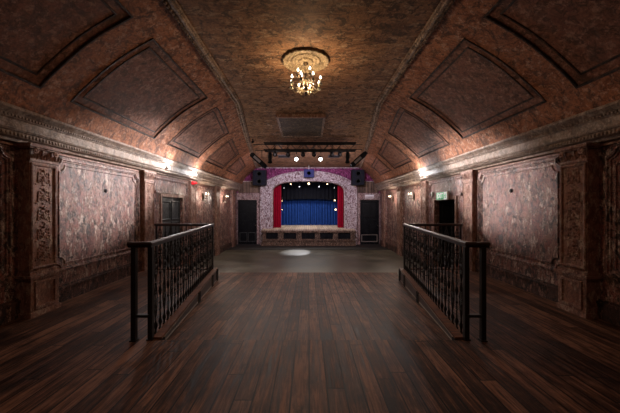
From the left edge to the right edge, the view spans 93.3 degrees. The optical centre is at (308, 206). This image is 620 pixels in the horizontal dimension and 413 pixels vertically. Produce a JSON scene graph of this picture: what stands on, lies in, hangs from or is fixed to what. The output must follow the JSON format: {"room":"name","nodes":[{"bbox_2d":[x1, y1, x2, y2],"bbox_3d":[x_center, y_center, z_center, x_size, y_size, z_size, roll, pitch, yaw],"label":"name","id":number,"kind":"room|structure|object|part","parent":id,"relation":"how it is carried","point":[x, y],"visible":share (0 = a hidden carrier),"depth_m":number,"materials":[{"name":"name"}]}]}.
{"room":"theater hall","nodes":[
{"label":"theater hall","id":0,"kind":"room"},
{"bbox_2d":[0,140,236,303],"bbox_3d":[-3.971,0.510,6.700,0.258,3.540,18.600,0,0,0],"label":"wall","id":1,"kind":"structure","parent":0,"point":[95,227],"depth_m":5.27,"materials":[{"name":"red paint"}]},
{"bbox_3d":[-3.861,0.117,2.785,0.038,1.795,2.060,0,0,0],"label":"panel moulding","id":2,"kind":"part","parent":1,"relation":"part of","materials":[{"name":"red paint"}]},
{"bbox_2d":[14,142,63,318],"bbox_3d":[-3.769,0.312,4.120,0.221,2.335,0.520,0,0,0],"label":"pilaster","id":3,"kind":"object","parent":1,"relation":"attached to","point":[37,277],"depth_m":4.01,"materials":[{"name":"brown paint"}]},
{"bbox_3d":[-3.861,0.117,5.550,0.038,1.795,2.250,0,0,0],"label":"panel moulding","id":4,"kind":"part","parent":1,"relation":"part of","materials":[{"name":"red paint"}]},
{"bbox_2d":[0,240,236,325],"bbox_3d":[-3.855,1.619,6.600,0.050,0.797,18.400,0,0,0],"label":"baseboard","id":5,"kind":"structure","parent":1,"relation":"attached to","point":[9,311],"depth_m":5.03,"materials":[{"name":"brown wood"}]},
{"bbox_3d":[-3.865,-0.815,6.600,0.030,0.030,18.400,0,0,0],"label":"picture rail","id":6,"kind":"part","parent":1,"relation":"part of","materials":[{"name":"brown paint"}]},
{"bbox_2d":[0,101,241,190],"bbox_3d":[-3.723,-1.050,6.600,0.315,0.420,18.400,0,0,0],"label":"trim","id":7,"kind":"structure","parent":1,"relation":"attached to","point":[17,124],"depth_m":4.86,"materials":[{"name":"paint"}]},
{"bbox_2d":[139,170,155,270],"bbox_3d":[-3.819,0.312,6.980,0.122,2.335,0.520,0,0,0],"label":"trim","id":8,"kind":"structure","parent":1,"relation":"attached to","point":[147,177],"depth_m":6.86,"materials":[{"name":"brown paint"}]},
{"bbox_2d":[162,197,179,267],"bbox_3d":[-3.917,0.764,8.350,0.115,2.058,1.240,0,0,0],"label":"door","id":9,"kind":"structure","parent":1,"relation":"in","point":[170,207],"depth_m":8.34,"materials":[{"name":"grey paint"}]},
{"bbox_3d":[-3.919,0.099,8.065,0.022,0.532,0.514,0,0,0],"label":"panel","id":10,"kind":"part","parent":9,"relation":"part of","materials":[{"name":"grey paint"}]},
{"bbox_3d":[-3.919,0.099,8.635,0.022,0.532,0.514,0,0,0],"label":"panel","id":11,"kind":"part","parent":9,"relation":"part of","materials":[{"name":"grey paint"}]},
{"bbox_3d":[-3.919,0.683,8.635,0.022,0.524,0.514,0,0,0],"label":"panel","id":12,"kind":"part","parent":9,"relation":"part of","materials":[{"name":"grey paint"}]},
{"bbox_3d":[-3.861,-0.560,8.320,0.038,0.440,2.070,0,0,0],"label":"panel moulding","id":13,"kind":"part","parent":1,"relation":"part of","materials":[{"name":"red paint"}]},
{"bbox_2d":[160,193,183,267],"bbox_3d":[-3.865,0.746,8.350,0.030,2.221,1.440,0,0,0],"label":"trim","id":14,"kind":"structure","parent":1,"relation":"attached to","point":[161,194],"depth_m":8.23,"materials":[{"name":"brown paint"}]},
{"bbox_2d":[153,268,217,339],"bbox_3d":[-2.160,1.617,5.500,1.529,0.319,4.402,0,0,-30],"label":"trim","id":15,"kind":"structure","parent":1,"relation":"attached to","point":[195,297],"depth_m":4.47,"materials":[{"name":"black paint"}]},
{"bbox_3d":[-1.786,1.569,4.215,0.010,0.148,1.697,0,0,-8],"label":"fascia panel moulding","id":16,"kind":"part","parent":15,"relation":"part of","materials":[{"name":"brown wood"}]},
{"bbox_3d":[-1.908,1.571,5.120,0.022,0.183,0.090,0,0,0],"label":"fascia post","id":17,"kind":"part","parent":15,"relation":"part of","materials":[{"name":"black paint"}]},
{"bbox_3d":[-2.004,1.600,5.750,0.010,0.210,1.121,0,0,-8],"label":"fascia panel moulding","id":18,"kind":"part","parent":15,"relation":"part of","materials":[{"name":"brown wood"}]},
{"bbox_2d":[188,180,195,265],"bbox_3d":[-3.819,0.517,9.660,0.122,2.745,0.520,0,0,0],"label":"trim","id":19,"kind":"structure","parent":1,"relation":"attached to","point":[191,188],"depth_m":9.55,"materials":[{"name":"brown paint"}]},
{"bbox_3d":[-3.861,0.355,10.980,0.038,2.271,2.030,0,0,0],"label":"panel moulding","id":20,"kind":"part","parent":1,"relation":"part of","materials":[{"name":"red paint"}]},
{"bbox_2d":[214,186,220,255],"bbox_3d":[-3.819,0.581,12.300,0.122,2.872,0.520,0,0,0],"label":"trim","id":21,"kind":"structure","parent":1,"relation":"attached to","point":[217,189],"depth_m":12.15,"materials":[{"name":"brown paint"}]},
{"bbox_3d":[-3.861,0.386,13.600,0.038,2.332,1.990,0,0,0],"label":"panel moulding","id":22,"kind":"part","parent":1,"relation":"part of","materials":[{"name":"red paint"}]},
{"bbox_2d":[231,190,235,246],"bbox_3d":[-3.819,0.581,14.900,0.122,2.872,0.520,0,0,0],"label":"trim","id":23,"kind":"structure","parent":1,"relation":"attached to","point":[233,225],"depth_m":14.72,"materials":[{"name":"brown paint"}]},
{"bbox_2d":[236,167,380,243],"bbox_3d":[0.000,-0.066,15.860,7.760,4.206,0.280,0,0,0],"label":"wall","id":24,"kind":"structure","parent":0,"point":[247,191],"depth_m":15.77,"materials":[{"name":"purple paint"},{"name":"pink plaster"},{"name":"patterned pale plaster"}]},
{"bbox_2d":[162,0,258,168],"bbox_3d":[-2.007,-2.355,6.614,0.677,0.610,18.434,0,0,-3],"label":"trim","id":25,"kind":"structure","parent":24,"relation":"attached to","point":[172,6],"depth_m":5.05,"materials":[{"name":"brown paint"}]},
{"bbox_2d":[238,200,256,243],"bbox_3d":[-3.300,0.815,15.848,1.030,2.392,0.115,0,0,0],"label":"door","id":26,"kind":"structure","parent":24,"relation":"in","point":[247,209],"depth_m":15.86,"materials":[{"name":"black paint"}]},
{"bbox_3d":[-3.072,1.626,15.849,0.419,0.514,0.022,0,0,0],"label":"panel","id":27,"kind":"part","parent":26,"relation":"part of","materials":[{"name":"grey paint"}]},
{"bbox_3d":[-3.235,0.731,15.760,1.270,2.572,0.080,0,0,0],"label":"door casing","id":28,"kind":"part","parent":24,"relation":"part of","materials":[{"name":"pink paint"}]},
{"bbox_3d":[-3.200,-1.055,15.785,1.160,0.590,0.030,0,0,0],"label":"plank panel","id":29,"kind":"part","parent":24,"relation":"part of","materials":[{"name":"brown wood"}]},
{"bbox_2d":[253,170,266,185],"bbox_3d":[-2.562,-1.524,15.465,0.690,0.794,0.580,0,0,0],"label":"loudspeaker","id":30,"kind":"object","parent":24,"relation":"attached to","point":[259,176],"visible":1,"depth_m":15.19,"materials":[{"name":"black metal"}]},
{"bbox_2d":[253,170,264,176],"bbox_3d":[-2.562,-1.722,15.188,0.640,0.357,0.027,0,0,0],"label":"grille","id":31,"kind":"object","parent":30,"relation":"attached to","point":[256,173],"depth_m":15.19,"materials":[{"name":"black metal"}]},
{"bbox_2d":[253,178,264,184],"bbox_3d":[-2.562,-1.325,15.188,0.640,0.357,0.027,0,0,0],"label":"grille","id":32,"kind":"object","parent":30,"relation":"attached to","point":[256,181],"depth_m":15.19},
{"bbox_2d":[260,171,356,244],"bbox_3d":[0.000,0.038,15.822,5.200,3.957,0.395,0,0,0],"label":"trim","id":33,"kind":"structure","parent":24,"relation":"attached to","point":[266,192],"depth_m":15.68,"materials":[{"name":"patterned pale plaster"}]},
{"bbox_3d":[0.000,0.256,15.652,4.100,3.522,0.055,0,0,0],"label":"moulding","id":34,"kind":"part","parent":33,"relation":"part of","materials":[{"name":"paint"}]},
{"bbox_3d":[0.000,-1.748,15.770,7.100,0.775,0.060,0,0,0],"label":"frieze moulding","id":35,"kind":"part","parent":24,"relation":"part of","materials":[{"name":"paint"}]},
{"bbox_2d":[304,169,313,177],"bbox_3d":[0.021,-1.877,15.465,0.530,0.660,0.580,0,0,0],"label":"loudspeaker","id":36,"kind":"object","parent":24,"relation":"attached to","point":[308,173],"visible":0.99,"depth_m":15.19,"materials":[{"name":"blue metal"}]},
{"bbox_2d":[351,170,364,185],"bbox_3d":[2.585,-1.542,15.465,0.654,0.800,0.580,0,0,0],"label":"loudspeaker","id":37,"kind":"object","parent":24,"relation":"attached to","point":[357,176],"visible":1,"depth_m":15.19,"materials":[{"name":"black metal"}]},
{"bbox_2d":[352,170,363,176],"bbox_3d":[2.585,-1.742,15.188,0.604,0.360,0.027,0,0,0],"label":"grille","id":38,"kind":"object","parent":37,"relation":"attached to","point":[355,173],"depth_m":15.19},
{"bbox_2d":[352,178,363,184],"bbox_3d":[2.585,-1.342,15.188,0.604,0.360,0.027,0,0,0],"label":"grille","id":39,"kind":"object","parent":37,"relation":"attached to","point":[355,181],"depth_m":15.19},
{"bbox_3d":[3.200,-1.055,15.785,1.160,0.590,0.030,0,0,0],"label":"plank panel","id":40,"kind":"part","parent":24,"relation":"part of","materials":[{"name":"brown wood"}]},
{"bbox_3d":[3.235,0.731,15.760,1.270,2.572,0.080,0,0,0],"label":"door casing","id":41,"kind":"part","parent":24,"relation":"part of","materials":[{"name":"pink paint"}]},
{"bbox_2d":[360,200,378,243],"bbox_3d":[3.300,0.815,15.848,1.030,2.392,0.115,0,0,0],"label":"door","id":42,"kind":"structure","parent":24,"relation":"in","point":[369,209],"depth_m":15.86,"materials":[{"name":"black paint"}]},
{"bbox_3d":[3.067,1.051,15.849,0.409,0.724,0.022,0,0,0],"label":"panel","id":43,"kind":"part","parent":42,"relation":"part of","materials":[{"name":"black paint"}]},
{"bbox_3d":[3.300,0.165,15.849,0.874,0.896,0.022,0,0,0],"label":"panel","id":44,"kind":"part","parent":42,"relation":"part of","materials":[{"name":"black paint"}]},
{"bbox_3d":[3.300,1.691,15.849,0.874,0.404,0.022,0,0,0],"label":"panel","id":45,"kind":"part","parent":42,"relation":"part of","materials":[{"name":"black wood"}]},
{"bbox_2d":[358,0,454,168],"bbox_3d":[2.007,-2.355,6.614,0.677,0.610,18.434,0,0,3],"label":"trim","id":46,"kind":"structure","parent":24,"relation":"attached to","point":[443,6],"depth_m":5.05,"materials":[{"name":"brown paint"}]},
{"bbox_2d":[0,0,619,183],"bbox_3d":[0.000,-1.990,6.650,7.200,1.540,18.500,0,0,0],"label":"ceiling","id":47,"kind":"structure","parent":0,"point":[124,71],"depth_m":4.55,"materials":[{"name":"paint"}]},
{"bbox_3d":[-2.865,-2.007,2.645,1.001,0.765,1.962,0,0,0],"label":"coffer moulding","id":48,"kind":"part","parent":47,"relation":"part of","materials":[{"name":"brown paint"}]},
{"bbox_3d":[-2.850,-1.987,2.645,1.183,0.914,2.190,0,0,0],"label":"coffer panel","id":49,"kind":"part","parent":47,"relation":"part of","materials":[{"name":"paint"}]},
{"bbox_3d":[-2.841,-1.976,2.645,1.200,0.927,2.226,0,0,0],"label":"coffer moulding","id":50,"kind":"part","parent":47,"relation":"part of","materials":[{"name":"brown paint"}]},
{"bbox_3d":[-2.841,-1.976,5.380,1.200,0.927,2.316,0,0,0],"label":"coffer moulding","id":51,"kind":"part","parent":47,"relation":"part of","materials":[{"name":"brown paint"}]},
{"bbox_3d":[-2.850,-1.987,5.380,1.183,0.914,2.280,0,0,0],"label":"coffer panel","id":52,"kind":"part","parent":47,"relation":"part of","materials":[{"name":"paint"}]},
{"bbox_3d":[-2.865,-2.007,5.380,1.001,0.765,2.052,0,0,0],"label":"coffer moulding","id":53,"kind":"part","parent":47,"relation":"part of","materials":[{"name":"brown paint"}]},
{"bbox_3d":[-2.841,-1.976,8.130,1.200,0.927,2.016,0,0,0],"label":"coffer moulding","id":54,"kind":"part","parent":47,"relation":"part of","materials":[{"name":"brown paint"}]},
{"bbox_3d":[-2.850,-1.987,8.130,1.183,0.914,1.980,0,0,0],"label":"coffer panel","id":55,"kind":"part","parent":47,"relation":"part of","materials":[{"name":"paint"}]},
{"bbox_3d":[-2.865,-2.007,8.130,1.002,0.765,1.752,0,0,0],"label":"coffer moulding","id":56,"kind":"part","parent":47,"relation":"part of","materials":[{"name":"brown paint"}]},
{"bbox_3d":[-3.001,-1.901,10.715,0.881,0.743,1.930,0,0,0],"label":"coffer panel","id":57,"kind":"part","parent":47,"relation":"part of","materials":[{"name":"paint"}]},
{"bbox_3d":[-2.991,-1.892,10.715,0.899,0.759,1.966,0,0,0],"label":"coffer moulding","id":58,"kind":"part","parent":47,"relation":"part of","materials":[{"name":"brown paint"}]},
{"bbox_3d":[-3.022,-1.914,10.715,0.688,0.580,1.702,0,0,0],"label":"coffer moulding","id":59,"kind":"part","parent":47,"relation":"part of","materials":[{"name":"brown paint"}]},
{"bbox_3d":[-3.137,-1.811,13.075,0.609,0.562,1.750,0,0,0],"label":"coffer panel","id":60,"kind":"part","parent":47,"relation":"part of","materials":[{"name":"paint"}]},
{"bbox_3d":[-3.127,-1.803,13.075,0.627,0.580,1.786,0,0,0],"label":"coffer moulding","id":61,"kind":"part","parent":47,"relation":"part of","materials":[{"name":"brown paint"}]},
{"bbox_2d":[277,155,289,157],"bbox_3d":[-1.104,-2.279,13.149,0.540,0.075,0.402,0,0,0],"label":"ceiling vent","id":62,"kind":"object","parent":47,"relation":"in","point":[279,156],"visible":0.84,"depth_m":13.13,"materials":[{"name":"metal"}]},
{"bbox_2d":[276,114,325,136],"bbox_3d":[-0.220,-2.518,9.197,1.400,0.184,2.002,0,0,0],"label":"ceiling hatch","id":63,"kind":"object","parent":47,"relation":"attached to","point":[290,125],"visible":1,"depth_m":8.97,"materials":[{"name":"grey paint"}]},
{"bbox_3d":[-0.220,-2.531,9.199,1.300,0.035,1.900,0,-4,0],"label":"panel","id":64,"kind":"part","parent":63,"relation":"part of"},
{"bbox_2d":[290,62,321,95],"bbox_3d":[-0.050,-2.300,5.300,0.599,0.600,0.597,0,0,0],"label":"chandelier","id":65,"kind":"object","parent":47,"relation":"hanging from","point":[301,81],"visible":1,"depth_m":5.25,"materials":[{"name":"brown metal"}]},
{"bbox_2d":[282,47,329,72],"bbox_3d":[-0.050,-2.630,5.300,0.868,0.060,0.860,0,0,0],"label":"ceiling medallion","id":66,"kind":"object","parent":47,"relation":"attached to","point":[294,59],"visible":0.93,"depth_m":5.22,"materials":[{"name":"paint"}]},
{"bbox_2d":[253,141,361,151],"bbox_3d":[-0.030,-2.237,10.693,3.940,0.411,0.332,0,0,0],"label":"lighting truss","id":67,"kind":"object","parent":47,"relation":"hanging from","point":[270,142],"visible":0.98,"depth_m":10.56,"materials":[{"name":"black metal"}]},
{"bbox_2d":[250,150,268,168],"bbox_3d":[-1.742,-1.688,10.425,0.677,0.672,0.240,0,0,0],"label":"light","id":68,"kind":"object","parent":67,"relation":"hanging from","point":[256,158],"visible":1,"depth_m":10.33,"materials":[{"name":"metal"}]},
{"bbox_2d":[267,152,271,163],"bbox_3d":[-1.390,-1.806,10.585,0.219,0.463,0.328,0,0,0],"label":"lantern","id":69,"kind":"object","parent":67,"relation":"hanging from","point":[269,155],"visible":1,"depth_m":10.53,"materials":[{"name":"black metal"}]},
{"bbox_2d":[344,150,350,163],"bbox_3d":[1.408,-1.806,10.585,0.219,0.463,0.328,0,0,0],"label":"lantern","id":70,"kind":"object","parent":67,"relation":"hanging from","point":[347,153],"visible":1,"depth_m":10.56,"materials":[{"name":"black metal"}]},
{"bbox_2d":[348,149,367,166],"bbox_3d":[1.750,-1.731,10.425,0.695,0.656,0.240,0,0,0],"label":"light","id":71,"kind":"object","parent":67,"relation":"hanging from","point":[360,157],"visible":1,"depth_m":10.33,"materials":[{"name":"metal"}]},
{"bbox_3d":[3.137,-1.811,13.075,0.609,0.562,1.750,0,0,0],"label":"coffer panel","id":72,"kind":"part","parent":47,"relation":"part of","materials":[{"name":"paint"}]},
{"bbox_3d":[3.127,-1.803,13.075,0.627,0.580,1.786,0,0,0],"label":"coffer moulding","id":73,"kind":"part","parent":47,"relation":"part of","materials":[{"name":"brown paint"}]},
{"bbox_3d":[3.022,-1.914,10.715,0.688,0.580,1.702,0,0,0],"label":"coffer moulding","id":74,"kind":"part","parent":47,"relation":"part of","materials":[{"name":"brown paint"}]},
{"bbox_3d":[3.001,-1.901,10.715,0.881,0.743,1.930,0,0,0],"label":"coffer panel","id":75,"kind":"part","parent":47,"relation":"part of","materials":[{"name":"paint"}]},
{"bbox_3d":[2.991,-1.892,10.715,0.899,0.759,1.966,0,0,0],"label":"coffer moulding","id":76,"kind":"part","parent":47,"relation":"part of","materials":[{"name":"brown paint"}]},
{"bbox_3d":[2.865,-2.007,8.130,1.002,0.765,1.752,0,0,0],"label":"coffer moulding","id":77,"kind":"part","parent":47,"relation":"part of","materials":[{"name":"brown paint"}]},
{"bbox_3d":[2.850,-1.987,8.130,1.183,0.914,1.980,0,0,0],"label":"coffer panel","id":78,"kind":"part","parent":47,"relation":"part of","materials":[{"name":"paint"}]},
{"bbox_3d":[2.841,-1.976,8.130,1.200,0.927,2.016,0,0,0],"label":"coffer moulding","id":79,"kind":"part","parent":47,"relation":"part of","materials":[{"name":"brown paint"}]},
{"bbox_3d":[2.865,-2.007,5.380,1.001,0.765,2.052,0,0,0],"label":"coffer moulding","id":80,"kind":"part","parent":47,"relation":"part of","materials":[{"name":"brown paint"}]},
{"bbox_3d":[2.850,-1.987,5.380,1.183,0.914,2.280,0,0,0],"label":"coffer panel","id":81,"kind":"part","parent":47,"relation":"part of","materials":[{"name":"paint"}]},
{"bbox_3d":[2.841,-1.976,5.380,1.200,0.927,2.316,0,0,0],"label":"coffer moulding","id":82,"kind":"part","parent":47,"relation":"part of","materials":[{"name":"brown paint"}]},
{"bbox_3d":[2.841,-1.976,2.645,1.200,0.927,2.226,0,0,0],"label":"coffer moulding","id":83,"kind":"part","parent":47,"relation":"part of","materials":[{"name":"brown paint"}]},
{"bbox_3d":[2.850,-1.987,2.645,1.183,0.914,2.190,0,0,0],"label":"coffer panel","id":84,"kind":"part","parent":47,"relation":"part of","materials":[{"name":"paint"}]},
{"bbox_3d":[2.865,-2.007,2.645,1.001,0.765,1.962,0,0,0],"label":"coffer moulding","id":85,"kind":"part","parent":47,"relation":"part of","materials":[{"name":"brown paint"}]},
{"bbox_2d":[0,244,619,412],"bbox_3d":[0.000,1.880,6.700,7.960,0.800,18.600,0,0,0],"label":"floor","id":86,"kind":"structure","parent":0,"point":[280,329],"depth_m":3.04,"materials":[{"name":"wood"}]},
{"bbox_2d":[127,223,213,341],"bbox_3d":[-2.210,0.934,5.287,1.296,1.092,4.156,0,0,-24],"label":"railing","id":87,"kind":"object","parent":86,"relation":"on","point":[153,258],"visible":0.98,"depth_m":3.97,"materials":[{"name":"black metal"}]},
{"bbox_3d":[-1.935,0.963,3.250,0.072,1.035,0.072,0,0,0],"label":"post","id":88,"kind":"part","parent":87,"relation":"part of","materials":[{"name":"black metal"}]},
{"bbox_3d":[-1.765,0.963,3.280,0.072,1.035,0.072,0,0,0],"label":"post","id":89,"kind":"part","parent":87,"relation":"part of","materials":[{"name":"black metal"}]},
{"bbox_3d":[-3.580,0.963,6.900,0.036,1.035,0.036,0,0,0],"label":"post","id":90,"kind":"part","parent":87,"relation":"part of","materials":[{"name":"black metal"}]},
{"bbox_3d":[-2.210,0.406,5.287,1.296,0.037,4.156,0,0,-24],"label":"handrail","id":91,"kind":"part","parent":87,"relation":"part of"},
{"bbox_3d":[-2.254,0.963,6.880,0.036,1.035,0.036,0,0,0],"label":"post","id":92,"kind":"part","parent":87,"relation":"part of","materials":[{"name":"black metal"}]},
{"bbox_2d":[261,225,355,245],"bbox_3d":[0.000,1.586,17.435,6.500,0.862,4.730,0,0,0],"label":"stage","id":93,"kind":"object","parent":86,"relation":"on","point":[287,235],"visible":0.94,"depth_m":15.15,"materials":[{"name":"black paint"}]},
{"bbox_3d":[-1.895,1.487,15.194,0.623,0.348,0.012,0,0,0],"label":"panel","id":94,"kind":"part","parent":93,"relation":"part of","materials":[{"name":"black paint"}]},
{"bbox_2d":[273,184,280,227],"bbox_3d":[-1.840,-0.174,16.356,0.620,2.651,0.129,0,0,0],"label":"stage curtain","id":95,"kind":"object","parent":93,"relation":"on","point":[277,190],"visible":0.66,"depth_m":16.35,"materials":[{"name":"fabric"}]},
{"bbox_3d":[-0.966,1.487,15.194,0.664,0.348,0.012,0,0,0],"label":"panel","id":96,"kind":"part","parent":93,"relation":"part of","materials":[{"name":"black paint"}]},
{"bbox_2d":[281,199,310,224],"bbox_3d":[-1.435,-0.175,18.706,3.130,2.649,0.142,0,0,0],"label":"curtain","id":97,"kind":"object","parent":93,"relation":"on","point":[295,211],"visible":0.27,"depth_m":18.70,"materials":[{"name":"blue fabric"}]},
{"bbox_3d":[-0.010,1.487,15.194,0.696,0.348,0.012,0,0,0],"label":"panel","id":98,"kind":"part","parent":93,"relation":"part of","materials":[{"name":"black paint"}]},
{"bbox_2d":[311,199,336,224],"bbox_3d":[1.575,-0.175,18.726,2.850,2.649,0.142,0,0,0],"label":"curtain","id":99,"kind":"object","parent":93,"relation":"on","point":[323,212],"visible":0.39,"depth_m":18.73,"materials":[{"name":"blue fabric"}]},
{"bbox_3d":[0.934,1.487,15.194,0.675,0.348,0.012,0,0,0],"label":"panel","id":100,"kind":"part","parent":93,"relation":"part of","materials":[{"name":"black paint"}]},
{"bbox_2d":[337,185,343,227],"bbox_3d":[1.910,-0.174,16.356,0.580,2.651,0.129,0,0,0],"label":"stage curtain","id":101,"kind":"object","parent":93,"relation":"on","point":[340,192],"visible":0.58,"depth_m":16.35,"materials":[{"name":"fabric"}]},
{"bbox_3d":[1.856,1.487,15.194,0.649,0.348,0.012,0,0,0],"label":"panel","id":102,"kind":"part","parent":93,"relation":"part of","materials":[{"name":"black paint"}]},
{"bbox_2d":[403,223,489,341],"bbox_3d":[2.210,0.934,5.287,1.296,1.092,4.156,0,0,24],"label":"railing","id":103,"kind":"object","parent":86,"relation":"on","point":[463,258],"visible":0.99,"depth_m":3.97,"materials":[{"name":"black metal"}]},
{"bbox_3d":[2.254,0.963,6.880,0.036,1.035,0.036,0,0,0],"label":"post","id":104,"kind":"part","parent":103,"relation":"part of","materials":[{"name":"black metal"}]},
{"bbox_3d":[2.210,0.406,5.287,1.296,0.037,4.156,0,0,24],"label":"handrail","id":105,"kind":"part","parent":103,"relation":"part of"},
{"bbox_3d":[3.580,0.963,6.900,0.036,1.035,0.036,0,0,0],"label":"post","id":106,"kind":"part","parent":103,"relation":"part of","materials":[{"name":"black metal"}]},
{"bbox_3d":[1.765,0.963,3.280,0.072,1.035,0.072,0,0,0],"label":"post","id":107,"kind":"part","parent":103,"relation":"part of","materials":[{"name":"black metal"}]},
{"bbox_3d":[1.935,0.963,3.250,0.072,1.035,0.072,0,0,0],"label":"post","id":108,"kind":"part","parent":103,"relation":"part of","materials":[{"name":"black metal"}]},
{"bbox_2d":[380,140,619,304],"bbox_3d":[3.971,0.510,6.700,0.258,3.540,18.600,0,0,0],"label":"wall","id":109,"kind":"structure","parent":0,"point":[521,227],"depth_m":5.26,"materials":[{"name":"red paint"}]},
{"bbox_2d":[381,190,385,246],"bbox_3d":[3.819,0.581,14.900,0.122,2.872,0.520,0,0,0],"label":"trim","id":110,"kind":"structure","parent":109,"relation":"attached to","point":[383,225],"depth_m":14.72,"materials":[{"name":"brown paint"}]},
{"bbox_3d":[3.861,0.386,13.600,0.038,2.332,1.990,0,0,0],"label":"panel moulding","id":111,"kind":"part","parent":109,"relation":"part of","materials":[{"name":"red paint"}]},
{"bbox_2d":[396,186,402,255],"bbox_3d":[3.819,0.581,12.300,0.122,2.872,0.520,0,0,0],"label":"trim","id":112,"kind":"structure","parent":109,"relation":"attached to","point":[399,189],"depth_m":12.15,"materials":[{"name":"brown paint"}]},
{"bbox_3d":[3.861,0.355,10.980,0.038,2.271,2.030,0,0,0],"label":"panel moulding","id":113,"kind":"part","parent":109,"relation":"part of","materials":[{"name":"red paint"}]},
{"bbox_2d":[420,180,428,265],"bbox_3d":[3.819,0.517,9.660,0.122,2.745,0.520,0,0,0],"label":"trim","id":114,"kind":"structure","parent":109,"relation":"attached to","point":[424,184],"depth_m":9.57,"materials":[{"name":"brown paint"}]},
{"bbox_2d":[399,268,463,339],"bbox_3d":[2.160,1.617,5.500,1.529,0.319,4.402,0,0,30],"label":"trim","id":115,"kind":"structure","parent":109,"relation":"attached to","point":[421,297],"depth_m":4.47,"materials":[{"name":"black paint"}]},
{"bbox_3d":[2.004,1.600,5.750,0.010,0.210,1.121,0,0,8],"label":"fascia panel moulding","id":116,"kind":"part","parent":115,"relation":"part of","materials":[{"name":"brown wood"}]},
{"bbox_3d":[1.908,1.571,5.120,0.022,0.183,0.090,0,0,0],"label":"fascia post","id":117,"kind":"part","parent":115,"relation":"part of","materials":[{"name":"black paint"}]},
{"bbox_3d":[1.786,1.569,4.215,0.010,0.148,1.697,0,0,8],"label":"fascia panel moulding","id":118,"kind":"part","parent":115,"relation":"part of","materials":[{"name":"brown wood"}]},
{"bbox_2d":[436,191,448,199],"bbox_3d":[3.813,-0.315,8.360,0.073,0.230,0.680,0,0,0],"label":"exit sign","id":119,"kind":"object","parent":109,"relation":"attached to","point":[439,195],"visible":1,"depth_m":8.28,"materials":[{"name":"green plastic"}]},
{"bbox_2d":[433,196,456,267],"bbox_3d":[3.865,0.778,8.350,0.030,2.156,1.440,0,0,0],"label":"trim","id":120,"kind":"structure","parent":109,"relation":"attached to","point":[450,197],"depth_m":7.88,"materials":[{"name":"brown paint"}]},
{"bbox_3d":[3.861,-0.527,8.320,0.038,0.505,2.070,0,0,0],"label":"panel moulding","id":121,"kind":"part","parent":109,"relation":"part of","materials":[{"name":"red paint"}]},
{"bbox_2d":[439,201,454,267],"bbox_3d":[4.375,0.829,8.768,0.840,2.017,0.115,0,0,22],"label":"door","id":122,"kind":"structure","parent":109,"relation":"in","point":[446,208],"depth_m":8.85,"materials":[{"name":"black paint"}]},
{"bbox_3d":[4.204,0.164,8.838,0.314,0.491,0.022,0,0,22],"label":"panel","id":123,"kind":"part","parent":122,"relation":"part of","materials":[{"name":"black paint"}]},
{"bbox_3d":[4.204,0.727,8.838,0.314,0.524,0.022,0,0,22],"label":"panel","id":124,"kind":"part","parent":122,"relation":"part of","materials":[{"name":"black paint"}]},
{"bbox_3d":[4.204,1.392,8.838,0.314,0.654,0.022,0,0,22],"label":"panel","id":125,"kind":"part","parent":122,"relation":"part of","materials":[{"name":"black paint"}]},
{"bbox_2d":[461,170,477,270],"bbox_3d":[3.819,0.312,6.980,0.122,2.335,0.520,0,0,0],"label":"trim","id":126,"kind":"structure","parent":109,"relation":"attached to","point":[469,177],"depth_m":6.86,"materials":[{"name":"brown paint"}]},
{"bbox_2d":[375,100,619,190],"bbox_3d":[3.723,-1.050,6.600,0.315,0.420,18.400,0,0,0],"label":"trim","id":127,"kind":"structure","parent":109,"relation":"attached to","point":[601,124],"depth_m":4.82,"materials":[{"name":"paint"}]},
{"bbox_2d":[380,240,619,326],"bbox_3d":[3.855,1.619,6.600,0.050,0.797,18.400,0,0,0],"label":"baseboard","id":128,"kind":"structure","parent":109,"relation":"attached to","point":[608,311],"depth_m":4.98,"materials":[{"name":"brown wood"}]},
{"bbox_3d":[3.865,-0.815,6.600,0.030,0.030,18.400,0,0,0],"label":"picture rail","id":129,"kind":"part","parent":109,"relation":"part of","materials":[{"name":"brown paint"}]},
{"bbox_3d":[3.861,0.117,5.550,0.038,1.795,2.250,0,0,0],"label":"panel moulding","id":130,"kind":"part","parent":109,"relation":"part of","materials":[{"name":"red paint"}]},
{"bbox_2d":[553,142,602,318],"bbox_3d":[3.769,0.312,4.120,0.221,2.335,0.520,0,0,0],"label":"pilaster","id":131,"kind":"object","parent":109,"relation":"attached to","point":[579,277],"depth_m":4.00,"materials":[{"name":"brown paint"}]},
{"bbox_3d":[3.861,0.117,2.785,0.038,1.795,2.060,0,0,0],"label":"panel moulding","id":132,"kind":"part","parent":109,"relation":"part of","materials":[{"name":"red paint"}]},
{"bbox_3d":[0.000,-0.060,18.000,6.800,4.280,4.000,0,0,0],"label":"wall","id":133,"kind":"structure","parent":0,"visible":0},
{"bbox_2d":[281,182,336,199],"bbox_3d":[0.000,-1.088,18.206,6.000,1.624,0.090,0,0,0],"label":"stage curtain","id":134,"kind":"object","parent":133,"relation":"hanging from","point":[312,191],"visible":0.4,"depth_m":18.20,"materials":[{"name":"black fabric"}]}
]}

